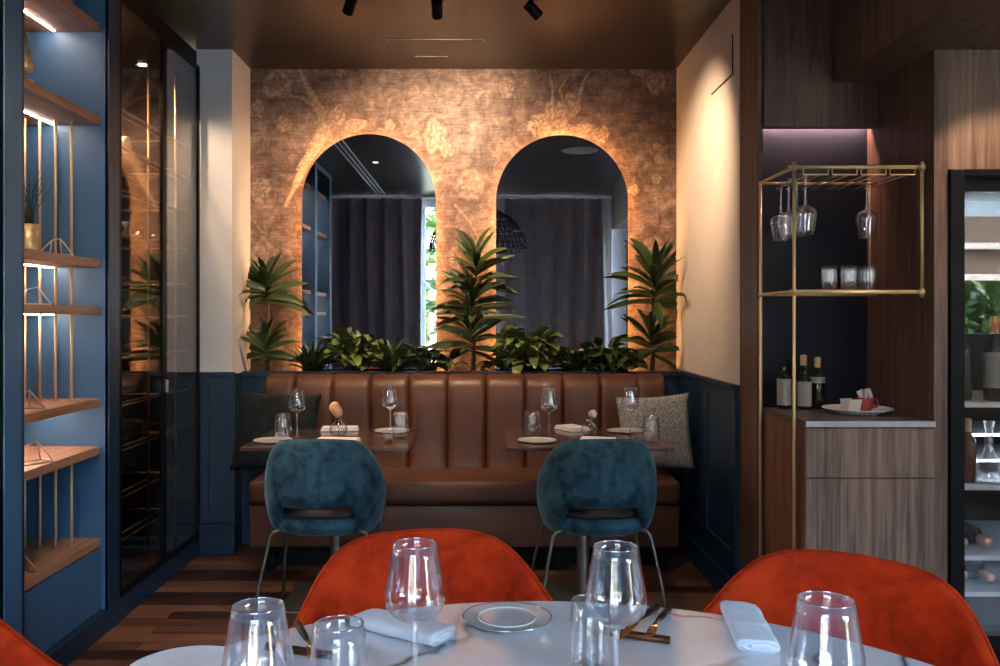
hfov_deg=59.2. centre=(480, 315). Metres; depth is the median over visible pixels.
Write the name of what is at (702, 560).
baseboard
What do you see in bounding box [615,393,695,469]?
cushion
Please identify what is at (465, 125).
wall
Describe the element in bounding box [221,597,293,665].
wine glass
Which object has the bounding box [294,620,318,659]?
fork
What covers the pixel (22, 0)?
trim
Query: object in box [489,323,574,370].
leafy plant
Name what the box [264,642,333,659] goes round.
cutlery rest
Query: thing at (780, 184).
wine glass
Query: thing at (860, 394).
sachet
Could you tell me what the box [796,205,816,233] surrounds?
bowl
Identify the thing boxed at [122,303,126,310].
wine bottle
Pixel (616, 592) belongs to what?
bistro table
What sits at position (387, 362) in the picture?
leafy plant
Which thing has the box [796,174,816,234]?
wine glass
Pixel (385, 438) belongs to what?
candle
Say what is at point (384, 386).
wine glass
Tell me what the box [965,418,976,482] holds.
bottle
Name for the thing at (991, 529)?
shelf
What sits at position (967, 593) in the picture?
shelf
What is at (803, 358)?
wine bottle
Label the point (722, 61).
access panel
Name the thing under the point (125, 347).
wine bottle
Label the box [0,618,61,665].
dining chair
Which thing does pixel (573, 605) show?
tumbler
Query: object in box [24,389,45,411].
ornament
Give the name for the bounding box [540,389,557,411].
bowl
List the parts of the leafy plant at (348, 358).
stem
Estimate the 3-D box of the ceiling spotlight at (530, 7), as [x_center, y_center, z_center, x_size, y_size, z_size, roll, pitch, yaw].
[0.238,-1.407,4.021,0.093,0.106,0.060,0,0,-37]
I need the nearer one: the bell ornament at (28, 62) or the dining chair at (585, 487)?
the bell ornament at (28, 62)
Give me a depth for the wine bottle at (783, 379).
3.61 m
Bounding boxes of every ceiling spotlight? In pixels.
[342,0,357,15]
[430,0,443,19]
[523,0,542,20]
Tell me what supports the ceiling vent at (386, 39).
in the ceiling
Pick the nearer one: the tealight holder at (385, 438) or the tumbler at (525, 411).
the tealight holder at (385, 438)
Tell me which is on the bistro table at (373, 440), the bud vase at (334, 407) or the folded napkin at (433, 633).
the bud vase at (334, 407)
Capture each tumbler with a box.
[274,413,291,437]
[309,615,368,665]
[392,412,408,438]
[524,411,539,436]
[570,594,611,665]
[642,415,659,442]
[821,265,836,289]
[840,265,856,289]
[844,267,859,289]
[860,265,875,289]
[863,267,878,289]
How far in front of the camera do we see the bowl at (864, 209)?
3.45 m
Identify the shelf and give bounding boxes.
[965,390,999,401]
[965,402,999,406]
[965,462,999,484]
[965,485,999,489]
[965,521,999,554]
[965,555,999,559]
[965,560,999,590]
[965,591,999,596]
[971,421,999,433]
[977,444,999,459]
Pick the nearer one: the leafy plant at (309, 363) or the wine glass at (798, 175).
the wine glass at (798, 175)
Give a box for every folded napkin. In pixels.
[317,437,360,441]
[320,425,358,431]
[349,609,456,646]
[554,424,589,431]
[580,436,615,438]
[720,600,779,653]
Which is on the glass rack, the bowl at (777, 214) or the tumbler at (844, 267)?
the tumbler at (844, 267)
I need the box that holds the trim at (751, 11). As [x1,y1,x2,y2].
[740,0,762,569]
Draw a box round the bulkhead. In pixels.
[832,0,999,81]
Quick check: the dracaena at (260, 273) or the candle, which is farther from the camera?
the dracaena at (260, 273)
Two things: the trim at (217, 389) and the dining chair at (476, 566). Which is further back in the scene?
the trim at (217, 389)
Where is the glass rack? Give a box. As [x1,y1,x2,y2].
[758,161,925,556]
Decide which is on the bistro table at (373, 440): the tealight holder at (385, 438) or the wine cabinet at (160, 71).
the tealight holder at (385, 438)
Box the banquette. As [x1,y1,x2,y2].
[248,373,679,569]
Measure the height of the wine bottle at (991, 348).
0.320 m
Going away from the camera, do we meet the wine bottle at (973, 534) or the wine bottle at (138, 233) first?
the wine bottle at (973, 534)
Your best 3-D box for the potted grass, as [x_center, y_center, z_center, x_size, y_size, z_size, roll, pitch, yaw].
[-1.603,-0.381,3.145,0.171,0.296,0.097,0,0,6]
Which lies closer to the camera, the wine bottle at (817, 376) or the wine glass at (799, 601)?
the wine glass at (799, 601)
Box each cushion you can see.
[229,390,321,470]
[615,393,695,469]
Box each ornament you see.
[24,17,34,82]
[24,286,51,304]
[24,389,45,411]
[24,440,53,465]
[24,555,38,576]
[41,238,73,255]
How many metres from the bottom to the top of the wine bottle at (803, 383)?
0.180 m
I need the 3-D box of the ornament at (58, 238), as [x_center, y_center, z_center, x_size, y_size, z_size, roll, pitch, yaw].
[-1.634,-0.268,3.383,0.072,0.069,0.122,0,0,21]
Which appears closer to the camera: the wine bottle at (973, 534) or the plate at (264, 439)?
the wine bottle at (973, 534)
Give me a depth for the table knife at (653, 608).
1.54 m
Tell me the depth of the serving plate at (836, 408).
3.41 m
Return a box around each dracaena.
[239,250,310,370]
[424,227,527,370]
[608,235,686,370]
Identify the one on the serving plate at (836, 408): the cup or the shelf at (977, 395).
the cup
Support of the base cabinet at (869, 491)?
on the floor
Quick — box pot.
[24,223,39,249]
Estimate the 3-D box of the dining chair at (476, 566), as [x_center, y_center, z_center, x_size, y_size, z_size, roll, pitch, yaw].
[-0.079,0.900,1.762,0.666,0.801,0.630,0,0,-13]
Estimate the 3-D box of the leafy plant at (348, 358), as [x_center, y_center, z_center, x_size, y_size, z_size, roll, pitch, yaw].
[-0.729,0.204,5.018,0.472,0.285,0.188,0,0,0]
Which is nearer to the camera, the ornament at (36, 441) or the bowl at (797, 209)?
the ornament at (36, 441)
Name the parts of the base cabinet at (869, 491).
panel, drawer, door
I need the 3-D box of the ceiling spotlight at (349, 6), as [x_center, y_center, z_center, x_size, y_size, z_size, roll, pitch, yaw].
[-0.596,-1.415,4.001,0.060,0.091,0.093,0,0,-23]
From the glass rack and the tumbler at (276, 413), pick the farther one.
the tumbler at (276, 413)
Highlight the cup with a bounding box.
[854,396,878,410]
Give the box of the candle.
[384,437,392,440]
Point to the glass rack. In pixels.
(793, 167)
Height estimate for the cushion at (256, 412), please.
0.440 m
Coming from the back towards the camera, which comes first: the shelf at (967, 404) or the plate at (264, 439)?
the plate at (264, 439)
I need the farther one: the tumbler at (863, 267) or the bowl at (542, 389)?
the bowl at (542, 389)
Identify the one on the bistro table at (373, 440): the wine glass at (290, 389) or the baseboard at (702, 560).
the wine glass at (290, 389)
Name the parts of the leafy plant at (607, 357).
stem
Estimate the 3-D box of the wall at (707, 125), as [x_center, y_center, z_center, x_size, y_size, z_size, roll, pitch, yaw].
[1.205,-0.080,4.640,0.100,2.760,1.420,0,0,0]
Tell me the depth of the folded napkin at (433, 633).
1.50 m
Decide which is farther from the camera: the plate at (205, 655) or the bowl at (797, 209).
the bowl at (797, 209)
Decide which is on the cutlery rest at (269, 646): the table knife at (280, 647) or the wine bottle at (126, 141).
the table knife at (280, 647)
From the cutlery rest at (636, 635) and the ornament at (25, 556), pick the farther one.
the ornament at (25, 556)
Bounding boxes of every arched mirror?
[302,134,435,370]
[496,135,627,370]
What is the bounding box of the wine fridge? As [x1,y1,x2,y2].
[948,169,999,664]
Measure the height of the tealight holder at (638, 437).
0.042 m
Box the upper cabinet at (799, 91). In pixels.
[763,0,877,128]
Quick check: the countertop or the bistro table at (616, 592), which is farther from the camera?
the bistro table at (616, 592)
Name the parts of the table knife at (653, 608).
blade, handle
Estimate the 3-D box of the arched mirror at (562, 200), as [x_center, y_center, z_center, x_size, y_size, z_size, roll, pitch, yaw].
[0.472,-0.365,5.162,0.769,1.379,0.074,0,0,0]
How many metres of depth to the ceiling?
4.50 m
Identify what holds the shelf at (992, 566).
attached to the wine fridge
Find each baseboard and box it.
[199,524,234,554]
[679,524,731,591]
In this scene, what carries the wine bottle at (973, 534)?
on the wine fridge
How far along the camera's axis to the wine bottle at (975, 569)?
3.38 m
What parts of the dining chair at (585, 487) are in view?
leg, leg, backrest, seat, leg, leg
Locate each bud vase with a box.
[329,401,346,436]
[581,410,596,435]
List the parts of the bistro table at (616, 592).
plate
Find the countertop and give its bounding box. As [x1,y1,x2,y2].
[763,407,935,426]
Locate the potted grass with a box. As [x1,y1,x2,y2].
[24,171,53,249]
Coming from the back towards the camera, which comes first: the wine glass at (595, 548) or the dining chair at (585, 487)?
the dining chair at (585, 487)
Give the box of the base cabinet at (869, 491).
[763,412,933,573]
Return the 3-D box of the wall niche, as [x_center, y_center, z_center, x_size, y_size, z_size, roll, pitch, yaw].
[1.440,-0.080,3.830,0.521,2.760,0.140,0,0,0]
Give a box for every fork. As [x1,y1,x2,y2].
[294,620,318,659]
[644,605,671,636]
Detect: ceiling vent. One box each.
[386,39,484,40]
[415,56,446,56]
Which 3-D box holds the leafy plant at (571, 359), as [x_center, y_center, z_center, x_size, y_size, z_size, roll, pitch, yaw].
[0.569,0.251,5.015,0.369,0.198,0.191,0,0,0]
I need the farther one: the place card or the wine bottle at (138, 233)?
the wine bottle at (138, 233)
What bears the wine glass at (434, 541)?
on the round table at (697, 638)
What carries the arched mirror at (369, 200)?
attached to the wall at (465, 125)
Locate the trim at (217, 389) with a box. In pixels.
[200,372,235,552]
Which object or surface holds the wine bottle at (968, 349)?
on the wine fridge
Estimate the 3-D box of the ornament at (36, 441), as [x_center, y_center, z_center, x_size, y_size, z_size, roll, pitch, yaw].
[-1.639,0.496,3.203,0.082,0.080,0.141,0,0,27]
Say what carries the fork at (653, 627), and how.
on the cutlery rest at (636, 635)
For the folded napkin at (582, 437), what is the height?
0.020 m
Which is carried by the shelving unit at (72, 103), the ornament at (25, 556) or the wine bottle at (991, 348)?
the ornament at (25, 556)
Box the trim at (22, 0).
[22,0,23,636]
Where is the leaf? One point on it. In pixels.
(517, 368)
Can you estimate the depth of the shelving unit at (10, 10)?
2.87 m
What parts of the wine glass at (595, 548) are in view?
stem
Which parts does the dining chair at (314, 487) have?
leg, leg, seat, backrest, leg, leg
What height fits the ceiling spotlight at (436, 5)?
0.092 m
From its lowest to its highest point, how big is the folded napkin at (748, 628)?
0.023 m
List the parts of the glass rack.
post, rail, rail, hanger rail, post, hanger rail, rail, hanger rail, rail, hanger rail, hanger rail, rail, rail, hanger rail, post, hanger rail, hanger rail, post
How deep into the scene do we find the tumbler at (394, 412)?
4.03 m
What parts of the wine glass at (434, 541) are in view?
stem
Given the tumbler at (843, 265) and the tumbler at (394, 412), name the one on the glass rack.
the tumbler at (843, 265)
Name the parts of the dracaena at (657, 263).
stem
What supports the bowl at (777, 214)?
on the wine glass at (780, 184)
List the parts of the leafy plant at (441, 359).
stem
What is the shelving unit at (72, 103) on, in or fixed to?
on the floor
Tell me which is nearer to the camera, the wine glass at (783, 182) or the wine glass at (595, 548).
the wine glass at (595, 548)
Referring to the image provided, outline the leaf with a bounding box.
[512,362,523,373]
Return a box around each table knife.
[265,621,287,662]
[619,603,659,639]
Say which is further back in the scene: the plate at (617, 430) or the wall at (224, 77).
the wall at (224, 77)
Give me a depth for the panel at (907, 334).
3.37 m
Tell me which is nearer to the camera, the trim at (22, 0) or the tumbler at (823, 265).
the trim at (22, 0)
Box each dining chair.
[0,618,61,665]
[250,439,385,633]
[292,528,552,627]
[531,439,665,607]
[702,549,999,665]
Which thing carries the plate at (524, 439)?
on the bistro table at (616, 592)
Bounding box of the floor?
[68,544,717,665]
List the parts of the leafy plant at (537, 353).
stem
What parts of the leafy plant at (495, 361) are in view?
stem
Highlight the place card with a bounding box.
[840,398,861,410]
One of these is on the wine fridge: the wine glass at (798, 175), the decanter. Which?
the decanter
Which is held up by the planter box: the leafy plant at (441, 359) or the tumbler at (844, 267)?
the leafy plant at (441, 359)
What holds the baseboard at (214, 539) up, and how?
attached to the wall at (224, 77)
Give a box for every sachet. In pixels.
[857,390,863,397]
[867,388,872,397]
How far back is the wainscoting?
4.31 m
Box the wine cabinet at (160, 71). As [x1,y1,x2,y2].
[120,0,199,620]
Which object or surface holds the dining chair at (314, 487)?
on the floor
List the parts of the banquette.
leg, seat, backrest, leg, leg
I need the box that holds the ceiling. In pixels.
[141,0,730,68]
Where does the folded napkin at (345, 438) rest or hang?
on the bistro table at (373, 440)
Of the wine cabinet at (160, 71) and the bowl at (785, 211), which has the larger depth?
the wine cabinet at (160, 71)
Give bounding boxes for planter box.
[242,371,680,543]
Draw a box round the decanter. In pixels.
[974,421,999,484]
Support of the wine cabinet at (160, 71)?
on the floor
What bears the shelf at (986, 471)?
attached to the wine fridge
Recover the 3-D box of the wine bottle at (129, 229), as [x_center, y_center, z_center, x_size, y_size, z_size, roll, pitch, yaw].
[-1.775,-0.402,4.100,0.300,0.076,0.076,0,0,0]
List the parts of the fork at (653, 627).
handle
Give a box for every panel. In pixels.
[711,34,732,94]
[867,50,947,582]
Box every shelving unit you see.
[0,0,21,634]
[24,0,119,665]
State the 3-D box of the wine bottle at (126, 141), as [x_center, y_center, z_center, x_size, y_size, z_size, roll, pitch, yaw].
[-1.775,-0.792,4.070,0.300,0.076,0.076,0,0,0]
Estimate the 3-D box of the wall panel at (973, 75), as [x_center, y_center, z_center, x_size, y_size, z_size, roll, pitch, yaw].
[2.060,-0.752,3.303,0.719,0.435,0.195,0,0,0]
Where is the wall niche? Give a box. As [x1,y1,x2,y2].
[763,129,866,406]
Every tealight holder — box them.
[382,433,394,442]
[635,431,646,441]
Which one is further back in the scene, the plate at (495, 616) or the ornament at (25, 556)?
the ornament at (25, 556)
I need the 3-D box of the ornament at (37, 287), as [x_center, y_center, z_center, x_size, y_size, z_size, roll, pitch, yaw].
[-1.633,-0.075,3.202,0.070,0.068,0.120,0,0,33]
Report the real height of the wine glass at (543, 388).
0.222 m
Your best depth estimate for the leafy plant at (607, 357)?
5.03 m
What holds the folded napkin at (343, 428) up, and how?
on the bistro table at (373, 440)
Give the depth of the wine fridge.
3.38 m
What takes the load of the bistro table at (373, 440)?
on the floor
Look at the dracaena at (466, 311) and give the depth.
5.07 m
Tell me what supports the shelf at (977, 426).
attached to the wine fridge
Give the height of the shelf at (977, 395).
0.012 m
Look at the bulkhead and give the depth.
3.17 m
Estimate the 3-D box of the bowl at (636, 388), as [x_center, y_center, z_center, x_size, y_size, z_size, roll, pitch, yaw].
[0.705,0.394,4.160,0.083,0.111,0.083,0,0,0]
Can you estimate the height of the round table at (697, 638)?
0.750 m
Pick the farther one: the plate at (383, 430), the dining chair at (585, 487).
the plate at (383, 430)
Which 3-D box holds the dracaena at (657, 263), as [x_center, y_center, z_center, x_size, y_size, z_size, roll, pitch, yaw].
[0.927,-0.037,4.928,0.416,0.856,0.367,0,0,0]
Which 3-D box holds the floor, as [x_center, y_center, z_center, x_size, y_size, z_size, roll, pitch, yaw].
[1.500,1.330,2.365,7.200,0.060,6.270,0,0,0]
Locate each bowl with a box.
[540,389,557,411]
[621,388,638,409]
[770,214,791,239]
[777,211,799,237]
[785,209,807,235]
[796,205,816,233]
[855,209,877,237]
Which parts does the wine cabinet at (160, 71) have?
door, rack post, panel, panel, handle, rack post, door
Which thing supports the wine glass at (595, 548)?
on the round table at (697, 638)
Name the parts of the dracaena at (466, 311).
stem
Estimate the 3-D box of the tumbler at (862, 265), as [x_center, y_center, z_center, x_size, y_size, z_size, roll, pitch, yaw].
[1.495,-0.146,3.400,0.058,0.097,0.058,0,0,0]
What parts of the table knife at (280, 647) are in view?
handle, blade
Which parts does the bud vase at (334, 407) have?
glass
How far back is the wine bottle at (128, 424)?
4.47 m
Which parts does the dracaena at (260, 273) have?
stem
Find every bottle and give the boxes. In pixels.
[122,136,131,152]
[122,222,134,237]
[122,230,158,244]
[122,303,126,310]
[122,344,132,350]
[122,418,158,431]
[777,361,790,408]
[796,355,809,380]
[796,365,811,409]
[810,357,824,408]
[965,322,971,400]
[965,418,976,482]
[965,522,992,546]
[965,560,994,581]
[983,317,999,400]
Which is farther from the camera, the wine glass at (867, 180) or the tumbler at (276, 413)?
the tumbler at (276, 413)
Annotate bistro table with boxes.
[240,429,418,613]
[503,429,675,604]
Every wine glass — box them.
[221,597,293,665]
[288,389,305,437]
[382,386,398,433]
[385,537,444,659]
[540,388,557,436]
[585,540,646,665]
[621,387,638,434]
[770,184,791,240]
[777,181,799,238]
[785,177,807,236]
[786,590,866,665]
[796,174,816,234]
[855,179,877,237]
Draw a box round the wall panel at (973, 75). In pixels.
[948,50,999,169]
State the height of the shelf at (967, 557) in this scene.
0.018 m
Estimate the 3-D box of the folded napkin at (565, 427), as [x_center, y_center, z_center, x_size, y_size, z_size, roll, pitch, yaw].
[0.447,0.550,4.323,0.110,0.020,0.160,0,0,-29]
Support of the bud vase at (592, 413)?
on the bistro table at (616, 592)
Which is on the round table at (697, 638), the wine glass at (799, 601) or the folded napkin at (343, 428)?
the wine glass at (799, 601)
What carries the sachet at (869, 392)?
in the cup
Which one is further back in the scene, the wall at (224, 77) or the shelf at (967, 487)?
the wall at (224, 77)
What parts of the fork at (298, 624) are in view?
handle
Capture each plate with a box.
[130,645,248,665]
[253,437,291,442]
[374,428,409,432]
[462,601,551,632]
[518,437,555,442]
[607,428,641,432]
[821,404,894,414]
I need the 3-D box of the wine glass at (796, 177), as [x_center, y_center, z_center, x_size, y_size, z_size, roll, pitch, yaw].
[1.222,-0.419,3.405,0.084,0.224,0.084,0,0,0]
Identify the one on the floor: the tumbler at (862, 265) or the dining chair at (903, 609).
the dining chair at (903, 609)
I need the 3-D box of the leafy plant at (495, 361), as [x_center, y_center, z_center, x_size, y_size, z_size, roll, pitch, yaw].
[0.117,0.282,5.042,0.312,0.130,0.130,0,0,0]
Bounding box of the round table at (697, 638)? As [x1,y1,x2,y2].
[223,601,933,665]
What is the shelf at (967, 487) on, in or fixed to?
attached to the wine fridge
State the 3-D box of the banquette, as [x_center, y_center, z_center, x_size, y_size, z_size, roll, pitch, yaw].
[-0.088,0.811,4.707,2.214,0.978,0.565,0,0,0]
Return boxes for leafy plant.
[285,339,328,370]
[315,327,384,370]
[356,335,432,370]
[392,344,467,372]
[475,354,522,370]
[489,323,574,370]
[551,343,607,370]
[573,337,647,371]
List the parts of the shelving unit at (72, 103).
rod, rod, rod, rod, rod, rod, rod, rod, rod, rod, rod, rod, shelf, shelf, shelf, shelf, shelf, shelf, shelf, door, rod, rod, rod, rod, post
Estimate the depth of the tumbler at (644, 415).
3.90 m
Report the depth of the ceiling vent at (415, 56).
4.94 m
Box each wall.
[196,49,249,548]
[250,69,675,370]
[676,0,739,570]
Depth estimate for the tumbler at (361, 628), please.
1.21 m

